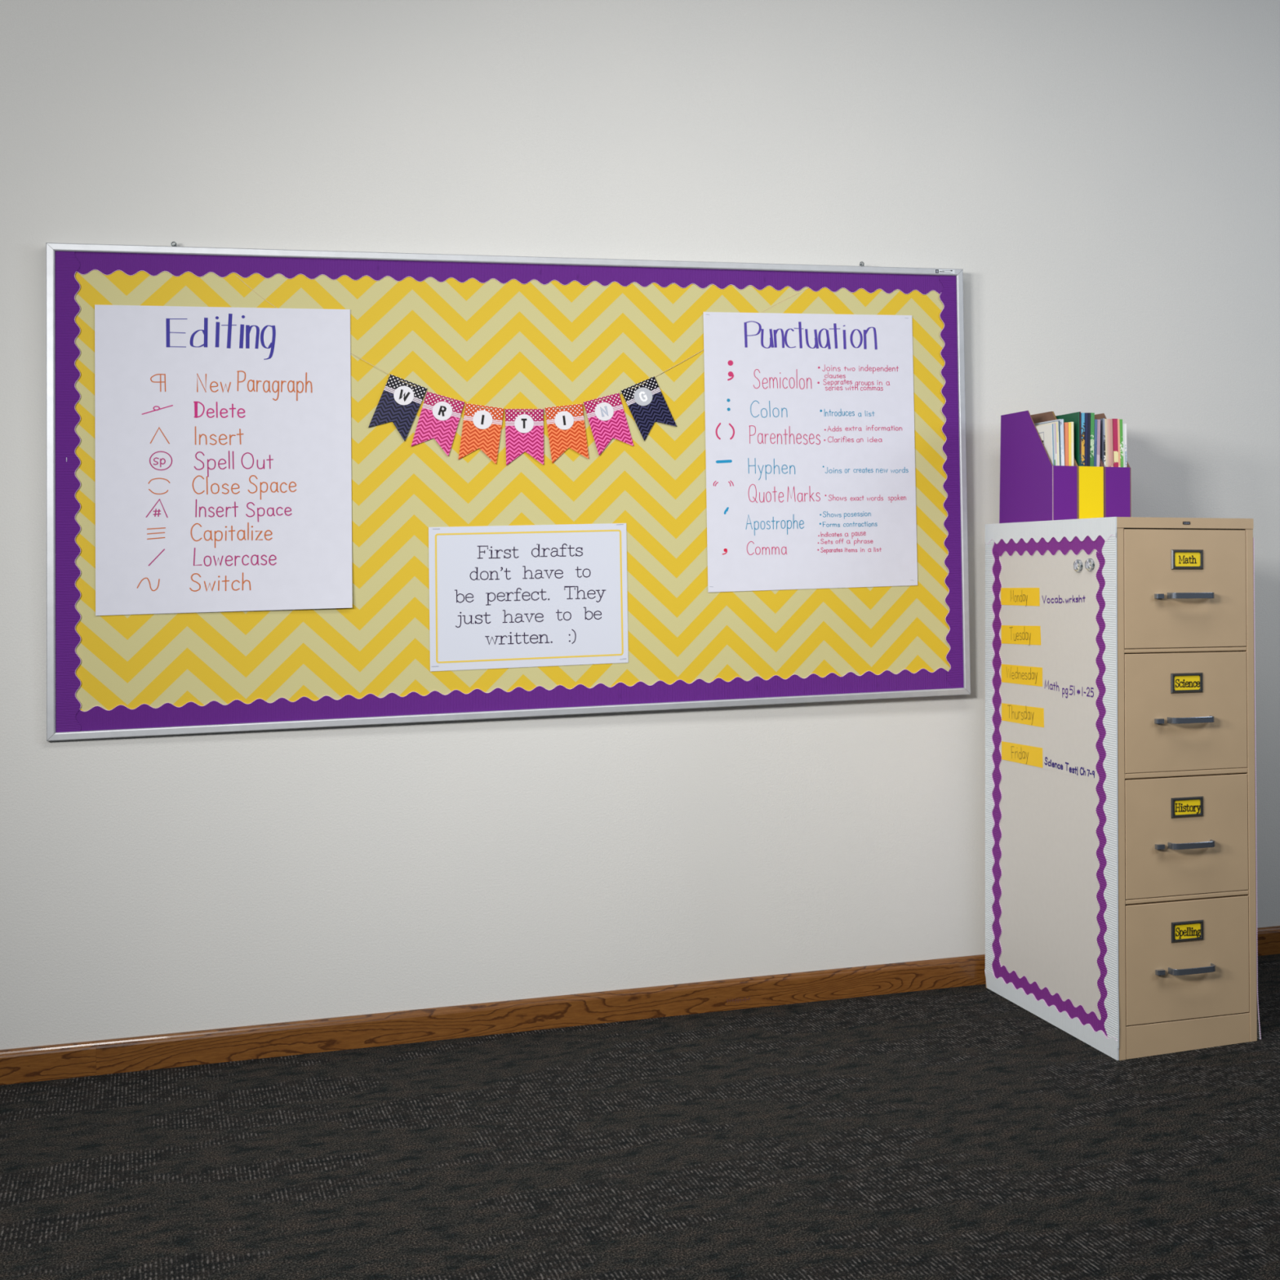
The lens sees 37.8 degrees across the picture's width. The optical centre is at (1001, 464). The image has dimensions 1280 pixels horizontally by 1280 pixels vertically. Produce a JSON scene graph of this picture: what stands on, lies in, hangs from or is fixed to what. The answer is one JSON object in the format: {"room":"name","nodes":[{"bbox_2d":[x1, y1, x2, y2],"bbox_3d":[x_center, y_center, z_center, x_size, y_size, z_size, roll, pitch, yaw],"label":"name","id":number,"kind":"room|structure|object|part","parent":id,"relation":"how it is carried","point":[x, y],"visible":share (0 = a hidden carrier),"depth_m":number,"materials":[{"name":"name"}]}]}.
{"room":"school classroom","nodes":[
{"label":"school classroom","id":0,"kind":"room"},
{"bbox_2d":[0,0,1279,1049],"bbox_3d":[-0.813,-0.175,5.182,10.000,3.400,0.120,0,-3,-19],"label":"wall","id":1,"kind":"structure","parent":0,"point":[1101,178],"depth_m":5.01,"materials":[{"name":"paint"}]},
{"bbox_2d":[45,242,970,741],"bbox_3d":[-1.252,0.058,4.926,2.427,1.262,0.054,0,-3,-19],"label":"bulletin board","id":2,"kind":"object","parent":1,"relation":"attached to","point":[500,331],"visible":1,"depth_m":4.89,"materials":[{"name":"paper"}]},
{"bbox_3d":[-2.389,0.067,4.541,0.020,1.250,0.033,0,-2,-19],"label":"frame rail","id":3,"kind":"part","parent":2,"relation":"part of","materials":[{"name":"metal"}]},
{"bbox_2d":[94,304,352,615],"bbox_3d":[-2.003,-0.014,4.661,0.610,0.787,0.013,0,-2,-19],"label":"poster","id":4,"kind":"object","parent":2,"relation":"attached to","point":[224,482],"visible":1,"depth_m":4.66,"materials":[{"name":"paper"}]},
{"bbox_3d":[-1.264,-0.556,4.947,2.421,0.020,0.033,0,-2,-19],"label":"frame rail","id":5,"kind":"part","parent":2,"relation":"part of","materials":[{"name":"metal"}]},
{"bbox_3d":[-1.241,0.672,4.905,2.421,0.020,0.033,0,-2,-19],"label":"frame rail","id":6,"kind":"part","parent":2,"relation":"part of","materials":[{"name":"metal"}]},
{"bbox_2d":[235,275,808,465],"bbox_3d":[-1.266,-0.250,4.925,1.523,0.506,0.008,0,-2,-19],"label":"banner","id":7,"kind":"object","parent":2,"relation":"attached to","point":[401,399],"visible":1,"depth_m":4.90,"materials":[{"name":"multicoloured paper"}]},
{"bbox_2d":[428,523,628,671],"bbox_3d":[-1.279,0.357,4.897,0.524,0.388,0.007,0,-3,-19],"label":"printed sign","id":8,"kind":"object","parent":2,"relation":"attached to","point":[501,597],"visible":1,"depth_m":4.89,"materials":[{"name":"white paper"}]},
{"bbox_2d":[703,311,917,592],"bbox_3d":[-0.541,-0.039,5.162,0.616,0.792,0.015,0,-3,-19],"label":"poster","id":9,"kind":"object","parent":2,"relation":"attached to","point":[810,446],"visible":1,"depth_m":5.16,"materials":[{"name":"paper"}]},
{"bbox_2d":[935,269,952,273],"bbox_3d":[-0.169,-0.566,5.300,0.053,0.010,0.001,0,-1,-18],"label":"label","id":10,"kind":"object","parent":2,"relation":"on","point":[935,269],"depth_m":5.30,"materials":[{"name":"white paper"}]},
{"bbox_3d":[-0.116,0.049,5.311,0.020,1.250,0.033,0,-2,-19],"label":"frame rail","id":11,"kind":"part","parent":2,"relation":"part of","materials":[{"name":"metal"}]},
{"bbox_2d":[0,925,1279,1084],"bbox_3d":[-0.757,1.478,5.033,10.000,0.082,0.019,0,-3,-19],"label":"baseboard","id":12,"kind":"structure","parent":1,"relation":"attached to","point":[140,1053],"depth_m":4.80,"materials":[{"name":"brown wood"}]},
{"bbox_2d":[0,953,1279,1279],"bbox_3d":[0.462,1.369,1.561,10.000,0.100,7.620,0,-3,-19],"label":"floor","id":13,"kind":"structure","parent":0,"point":[954,1133],"depth_m":3.79,"materials":[{"name":"carpet"}]},
{"bbox_2d":[986,516,1257,1060],"bbox_3d":[0.310,0.831,4.938,0.396,1.349,0.885,1,-4,-23],"label":"filing cabinet","id":14,"kind":"object","parent":13,"relation":"on","point":[1186,793],"visible":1,"depth_m":4.58,"materials":[{"name":"beige metal"}]},
{"bbox_2d":[985,539,995,975],"bbox_3d":[-0.033,0.842,5.232,0.006,1.260,0.067,1,-4,-23],"label":"cabinet side edge","id":15,"kind":"structure","parent":14,"relation":"attached to","point":[989,558],"depth_m":5.23,"materials":[{"name":"white metal"}]},
{"bbox_2d":[992,551,1001,971],"bbox_3d":[-0.017,0.831,5.199,0.027,1.240,0.093,0,-3,-23],"label":"trim","id":16,"kind":"structure","parent":14,"relation":"attached to","point":[997,606],"depth_m":5.18,"materials":[{"name":"purple paper"}]},
{"bbox_2d":[999,410,1077,523],"bbox_3d":[0.102,0.006,5.118,0.076,0.316,0.372,1,-4,-23],"label":"magazine file","id":17,"kind":"object","parent":14,"relation":"on","point":[1033,489],"visible":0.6,"depth_m":5.08,"materials":[{"name":"purple cardboard"}]},
{"bbox_3d":[0.068,0.006,5.104,0.003,0.317,0.372,1,-4,-23],"label":"panel","id":18,"kind":"part","parent":17,"relation":"part of","materials":[{"name":"purple cardboard"}]},
{"bbox_2d":[1035,423,1053,465],"bbox_3d":[0.083,0.028,5.086,0.005,0.265,0.300,0,-3,-23],"label":"booklet","id":19,"kind":"object","parent":17,"relation":"in","point":[1045,432],"visible":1,"depth_m":4.98,"materials":[{"name":"white paper"}]},
{"bbox_2d":[1035,421,1059,465],"bbox_3d":[0.100,0.025,5.094,0.006,0.272,0.300,0,-3,-23],"label":"booklet","id":20,"kind":"object","parent":17,"relation":"in","point":[1055,421],"visible":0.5,"depth_m":4.96,"materials":[{"name":"white paper"}]},
{"bbox_2d":[1035,420,1060,465],"bbox_3d":[0.103,0.024,5.095,0.005,0.274,0.300,0,-3,-23],"label":"booklet","id":21,"kind":"object","parent":17,"relation":"in","point":[1057,420],"visible":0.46,"depth_m":4.96,"materials":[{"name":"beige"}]},
{"bbox_2d":[1037,422,1058,465],"bbox_3d":[0.097,0.026,5.092,0.006,0.268,0.300,0,-3,-23],"label":"booklet","id":22,"kind":"object","parent":17,"relation":"in","point":[1055,422],"visible":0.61,"depth_m":4.96,"materials":[{"name":"beige paper"}]},
{"bbox_2d":[1039,422,1057,465],"bbox_3d":[0.092,0.027,5.090,0.008,0.267,0.300,0,-3,-23],"label":"booklet","id":23,"kind":"object","parent":17,"relation":"in","point":[1055,448],"visible":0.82,"depth_m":4.96,"materials":[{"name":"grey paper"}]},
{"bbox_2d":[1034,418,1064,466],"bbox_3d":[0.110,0.022,5.098,0.013,0.278,0.300,0,-3,-23],"label":"booklet","id":24,"kind":"object","parent":17,"relation":"in","point":[1061,420],"visible":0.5,"depth_m":4.96,"materials":[{"name":"white"}]},
{"bbox_2d":[1052,423,1053,465],"bbox_3d":[0.085,0.028,5.087,0.005,0.264,0.300,0,-3,-23],"label":"booklet","id":25,"kind":"object","parent":17,"relation":"in","point":[1052,424],"visible":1,"depth_m":4.95,"materials":[{"name":"blue paper"}]},
{"bbox_3d":[0.136,0.007,5.132,0.003,0.317,0.372,1,-4,-23],"label":"panel","id":26,"kind":"part","parent":17,"relation":"part of","materials":[{"name":"purple cardboard"}]},
{"bbox_2d":[1053,423,1055,465],"bbox_3d":[0.088,0.028,5.089,0.007,0.265,0.300,0,-3,-23],"label":"booklet","id":27,"kind":"object","parent":17,"relation":"in","point":[1053,424],"visible":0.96,"depth_m":4.96,"materials":[{"name":"grey paper"}]},
{"bbox_3d":[0.174,0.079,4.944,0.071,0.151,0.003,1,-4,-23],"label":"panel","id":28,"kind":"part","parent":17,"relation":"part of","materials":[{"name":"purple cardboard"}]},
{"bbox_2d":[1063,422,1068,466],"bbox_3d":[0.122,0.026,5.103,0.010,0.269,0.300,1,-3,-23],"label":"booklet","id":29,"kind":"object","parent":17,"relation":"in","point":[1065,424],"visible":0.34,"depth_m":4.97,"materials":[{"name":"orange paper"}]},
{"bbox_2d":[1067,422,1071,466],"bbox_3d":[0.130,0.026,5.106,0.008,0.269,0.300,1,-3,-23],"label":"booklet","id":30,"kind":"object","parent":17,"relation":"in","point":[1069,423],"visible":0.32,"depth_m":4.97,"materials":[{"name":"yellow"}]},
{"bbox_2d":[1071,422,1073,466],"bbox_3d":[0.137,0.026,5.110,0.009,0.271,0.300,1,-4,-23],"label":"booklet","id":31,"kind":"object","parent":17,"relation":"in","point":[1072,423],"visible":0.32,"depth_m":4.97,"materials":[{"name":"beige paper"}]},
{"bbox_2d":[992,960,1103,1031],"bbox_3d":[0.115,1.432,4.853,0.002,0.061,0.722,0,-3,-23],"label":"trim","id":32,"kind":"structure","parent":14,"relation":"attached to","point":[1091,1018],"depth_m":4.82,"materials":[{"name":"purple paper"}]},
{"bbox_2d":[992,535,1104,555],"bbox_3d":[0.116,0.216,4.918,0.002,0.066,0.754,0,-3,-23],"label":"trim","id":33,"kind":"structure","parent":14,"relation":"attached to","point":[1088,545],"depth_m":4.88,"materials":[{"name":"purple paper"}]},
{"bbox_2d":[1000,549,1099,782],"bbox_3d":[0.117,0.528,4.901,0.013,0.595,0.691,0,-3,-23],"label":"whiteboard","id":34,"kind":"object","parent":14,"relation":"attached to","point":[1067,653],"visible":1,"depth_m":4.82,"materials":[{"name":"beige paper"}]},
{"bbox_2d":[1000,587,1039,606],"bbox_3d":[0.051,0.371,5.064,0.002,0.053,0.271,0,-3,-23],"label":"card","id":35,"kind":"object","parent":34,"relation":"attached to","point":[1025,597],"visible":1,"depth_m":5.06,"materials":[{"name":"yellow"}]},
{"bbox_2d":[1001,625,1040,645],"bbox_3d":[0.053,0.477,5.052,0.002,0.058,0.276,0,-3,-23],"label":"card","id":36,"kind":"object","parent":34,"relation":"attached to","point":[1011,634],"visible":1,"depth_m":5.05,"materials":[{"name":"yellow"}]},
{"bbox_2d":[1001,741,1042,768],"bbox_3d":[0.056,0.806,5.028,0.002,0.057,0.284,0,-3,-23],"label":"card","id":37,"kind":"object","parent":34,"relation":"attached to","point":[1016,753],"visible":1,"depth_m":5.02,"materials":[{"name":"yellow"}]},
{"bbox_2d":[1001,664,1042,686],"bbox_3d":[0.055,0.588,5.041,0.002,0.055,0.284,0,-3,-23],"label":"card","id":38,"kind":"object","parent":34,"relation":"attached to","point":[1017,674],"visible":1,"depth_m":5.04,"materials":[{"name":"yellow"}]},
{"bbox_2d":[1001,702,1044,727],"bbox_3d":[0.058,0.697,5.030,0.002,0.054,0.293,0,-3,-23],"label":"card","id":39,"kind":"object","parent":34,"relation":"attached to","point":[1028,715],"visible":1,"depth_m":5.02,"materials":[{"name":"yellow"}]},
{"bbox_2d":[1073,559,1082,572],"bbox_3d":[0.198,0.265,4.713,0.010,0.034,0.046,2,-4,-23],"label":"magnet","id":40,"kind":"object","parent":34,"relation":"attached to","point":[1077,564],"visible":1,"depth_m":4.70,"materials":[{"name":"clear glass"}]},
{"bbox_2d":[1084,558,1094,571],"bbox_3d":[0.225,0.259,4.649,0.010,0.034,0.046,1,-3,-23],"label":"magnet","id":41,"kind":"object","parent":34,"relation":"attached to","point":[1089,563],"visible":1,"depth_m":4.64,"materials":[{"name":"clear glass"}]},
{"bbox_3d":[0.119,0.819,4.882,0.003,1.323,0.825,1,-4,-23],"label":"panel","id":42,"kind":"part","parent":14,"relation":"part of","materials":[{"name":"white paper"}]},
{"bbox_2d":[985,516,1116,544],"bbox_3d":[0.120,0.183,4.909,0.005,0.059,0.850,1,-4,-23],"label":"trim","id":43,"kind":"structure","parent":14,"relation":"attached to","point":[1082,528],"depth_m":4.86,"materials":[{"name":"white paper"}]},
{"bbox_2d":[984,969,1119,1060],"bbox_3d":[0.120,1.464,4.837,0.005,0.052,0.852,1,-4,-23],"label":"trim","id":44,"kind":"structure","parent":14,"relation":"attached to","point":[1062,1020],"depth_m":4.78,"materials":[{"name":"white paper"}]},
{"bbox_2d":[1052,411,1104,519],"bbox_3d":[0.174,0.008,5.149,0.080,0.317,0.372,1,-4,-23],"label":"magazine file","id":45,"kind":"object","parent":14,"relation":"on","point":[1091,479],"visible":0.32,"depth_m":4.97,"materials":[{"name":"yellow cardboard"}]},
{"bbox_3d":[0.139,0.007,5.134,0.003,0.317,0.372,1,-4,-23],"label":"panel","id":46,"kind":"part","parent":45,"relation":"part of","materials":[{"name":"purple cardboard"}]},
{"bbox_2d":[1055,412,1079,466],"bbox_3d":[0.153,0.012,5.123,0.008,0.300,0.311,0,-3,-23],"label":"booklet","id":47,"kind":"object","parent":45,"relation":"in","point":[1072,417],"visible":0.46,"depth_m":5.00,"materials":[{"name":"green paper"}]},
{"bbox_2d":[1056,411,1080,466],"bbox_3d":[0.157,0.012,5.124,0.008,0.300,0.310,2,-4,-24],"label":"booklet","id":48,"kind":"object","parent":45,"relation":"in","point":[1079,411],"visible":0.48,"depth_m":4.99,"materials":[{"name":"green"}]},
{"bbox_2d":[1080,413,1084,466],"bbox_3d":[0.164,0.014,5.127,0.011,0.297,0.310,2,-4,-23],"label":"booklet","id":49,"kind":"object","parent":45,"relation":"in","point":[1082,415],"visible":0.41,"depth_m":4.99,"materials":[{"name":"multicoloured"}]},
{"bbox_2d":[1084,413,1088,466],"bbox_3d":[0.173,0.014,5.131,0.018,0.298,0.311,0,-3,-23],"label":"booklet","id":50,"kind":"object","parent":45,"relation":"in","point":[1086,414],"visible":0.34,"depth_m":4.99,"materials":[{"name":"blue paper"}]},
{"bbox_2d":[1087,413,1090,466],"bbox_3d":[0.180,0.014,5.134,0.018,0.299,0.311,0,-3,-23],"label":"booklet","id":51,"kind":"object","parent":45,"relation":"in","point":[1089,414],"visible":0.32,"depth_m":5.00,"materials":[{"name":"blue"}]},
{"bbox_3d":[0.247,0.081,4.975,0.074,0.151,0.003,1,-4,-23],"label":"panel","id":52,"kind":"part","parent":45,"relation":"part of","materials":[{"name":"yellow cardboard"}]},
{"bbox_2d":[1089,413,1094,466],"bbox_3d":[0.189,0.014,5.138,0.023,0.299,0.311,0,-3,-23],"label":"booklet","id":53,"kind":"object","parent":45,"relation":"in","point":[1092,415],"visible":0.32,"depth_m":5.00,"materials":[{"name":"green paper"}]},
{"bbox_2d":[1093,419,1097,466],"bbox_3d":[0.199,0.023,5.141,0.021,0.281,0.311,0,-3,-23],"label":"booklet","id":54,"kind":"object","parent":45,"relation":"in","point":[1095,420],"visible":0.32,"depth_m":5.00,"materials":[{"name":"blue paper"}]},
{"bbox_2d":[1096,419,1100,466],"bbox_3d":[0.207,0.023,5.145,0.021,0.281,0.311,0,-3,-23],"label":"booklet","id":55,"kind":"object","parent":45,"relation":"in","point":[1098,420],"visible":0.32,"depth_m":5.01,"materials":[{"name":"purple"}]},
{"bbox_2d":[1095,551,1107,1035],"bbox_3d":[0.254,0.802,4.562,0.028,1.255,0.072,0,-3,-23],"label":"trim","id":56,"kind":"structure","parent":14,"relation":"attached to","point":[1100,728],"depth_m":4.57,"materials":[{"name":"purple paper"}]},
{"bbox_2d":[1102,532,1119,1048],"bbox_3d":[0.272,0.807,4.517,0.018,1.270,0.080,1,-3,-23],"label":"cabinet side edge","id":57,"kind":"structure","parent":14,"relation":"attached to","point":[1109,615],"depth_m":4.51,"materials":[{"name":"white metal"}]},
{"bbox_2d":[1094,413,1131,517],"bbox_3d":[0.250,0.010,5.181,0.082,0.316,0.372,1,-4,-23],"label":"magazine file","id":58,"kind":"object","parent":14,"relation":"on","point":[1117,493],"visible":0.3,"depth_m":5.01,"materials":[{"name":"purple cardboard"}]},
{"bbox_2d":[1097,417,1106,466],"bbox_3d":[0.229,0.021,5.149,0.005,0.284,0.300,0,-3,-23],"label":"booklet","id":59,"kind":"object","parent":58,"relation":"in","point":[1102,453],"visible":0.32,"depth_m":5.02,"materials":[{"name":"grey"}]},
{"bbox_3d":[0.214,0.009,5.166,0.003,0.317,0.372,1,-4,-23],"label":"panel","id":60,"kind":"part","parent":58,"relation":"part of","materials":[{"name":"yellow cardboard"}]},
{"bbox_2d":[1104,418,1107,466],"bbox_3d":[0.233,0.022,5.151,0.006,0.283,0.301,0,-3,-23],"label":"booklet","id":61,"kind":"object","parent":58,"relation":"in","point":[1105,420],"visible":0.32,"depth_m":5.02,"materials":[{"name":"beige paper"}]},
{"bbox_2d":[1106,418,1109,466],"bbox_3d":[0.238,0.022,5.153,0.006,0.284,0.301,0,-3,-23],"label":"booklet","id":62,"kind":"object","parent":58,"relation":"in","point":[1108,452],"visible":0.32,"depth_m":5.02,"materials":[{"name":"beige paper"}]},
{"bbox_2d":[1108,418,1111,466],"bbox_3d":[0.243,0.022,5.155,0.006,0.284,0.301,0,-3,-23],"label":"booklet","id":63,"kind":"object","parent":58,"relation":"in","point":[1109,445],"visible":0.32,"depth_m":5.02,"materials":[{"name":"brown"}]},
{"bbox_2d":[1110,418,1113,466],"bbox_3d":[0.249,0.023,5.158,0.008,0.283,0.300,0,-3,-23],"label":"booklet","id":64,"kind":"object","parent":58,"relation":"in","point":[1111,420],"visible":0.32,"depth_m":5.02,"materials":[{"name":"beige"}]},
{"bbox_2d":[1112,418,1118,466],"bbox_3d":[0.261,0.022,5.162,0.014,0.284,0.300,0,-3,-23],"label":"booklet","id":65,"kind":"object","parent":58,"relation":"in","point":[1115,446],"visible":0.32,"depth_m":5.03,"materials":[{"name":"pink"}]},
{"bbox_3d":[0.322,0.083,5.007,0.076,0.151,0.003,1,-4,-23],"label":"panel","id":66,"kind":"part","parent":58,"relation":"part of","materials":[{"name":"purple cardboard"}]},
{"bbox_2d":[1117,418,1120,466],"bbox_3d":[0.270,0.023,5.166,0.007,0.284,0.300,0,-3,-23],"label":"booklet","id":67,"kind":"object","parent":58,"relation":"in","point":[1118,424],"visible":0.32,"depth_m":5.03,"materials":[{"name":"brown"}]},
{"bbox_2d":[1119,418,1123,466],"bbox_3d":[0.277,0.023,5.170,0.009,0.283,0.300,0,-3,-23],"label":"booklet","id":68,"kind":"object","parent":58,"relation":"in","point":[1120,420],"visible":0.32,"depth_m":5.04,"materials":[{"name":"green paper"}]},
{"bbox_2d":[1122,423,1125,466],"bbox_3d":[0.285,0.029,5.172,0.006,0.271,0.300,0,-3,-23],"label":"booklet","id":69,"kind":"object","parent":58,"relation":"in","point":[1123,424],"visible":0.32,"depth_m":5.04,"materials":[{"name":"white paper"}]},
{"bbox_2d":[1124,423,1127,466],"bbox_3d":[0.289,0.029,5.174,0.008,0.271,0.300,0,-3,-23],"label":"booklet","id":70,"kind":"object","parent":58,"relation":"in","point":[1126,465],"visible":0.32,"depth_m":5.04,"materials":[{"name":"white paper"}]},
{"bbox_3d":[0.466,0.316,4.599,0.351,0.299,0.020,1,-4,-23],"label":"drawer","id":71,"kind":"part","parent":14,"relation":"part of","materials":[{"name":"beige metal"}]},
{"bbox_3d":[0.466,0.627,4.582,0.351,0.296,0.020,1,-4,-23],"label":"drawer","id":72,"kind":"part","parent":14,"relation":"part of","materials":[{"name":"beige metal"}]},
{"bbox_3d":[0.466,0.938,4.564,0.351,0.294,0.020,1,-4,-23],"label":"drawer","id":73,"kind":"part","parent":14,"relation":"part of","materials":[{"name":"beige metal"}]},
{"bbox_3d":[0.466,1.246,4.546,0.351,0.293,0.020,1,-4,-23],"label":"drawer","id":74,"kind":"part","parent":14,"relation":"part of","materials":[{"name":"beige metal"}]},
{"bbox_3d":[0.481,0.645,4.559,0.125,0.015,0.034,1,-4,-23],"label":"pull handle","id":75,"kind":"part","parent":14,"relation":"part of","materials":[{"name":"silver metal"}]},
{"bbox_3d":[0.481,0.957,4.541,0.125,0.015,0.034,1,-4,-23],"label":"pull handle","id":76,"kind":"part","parent":14,"relation":"part of","materials":[{"name":"silver metal"}]},
{"bbox_3d":[0.483,0.332,4.577,0.126,0.015,0.034,1,-4,-23],"label":"pull handle","id":77,"kind":"part","parent":14,"relation":"part of","materials":[{"name":"silver metal"}]},
{"bbox_3d":[0.480,1.266,4.523,0.125,0.015,0.034,1,-4,-23],"label":"pull handle","id":78,"kind":"part","parent":14,"relation":"part of","materials":[{"name":"silver metal"}]},
{"bbox_2d":[1253,537,1261,1039],"bbox_3d":[0.648,0.830,4.665,0.015,1.280,0.049,2,-4,-23],"label":"trim","id":79,"kind":"structure","parent":14,"relation":"attached to","point":[1259,1036],"depth_m":4.64,"materials":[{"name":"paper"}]}
]}

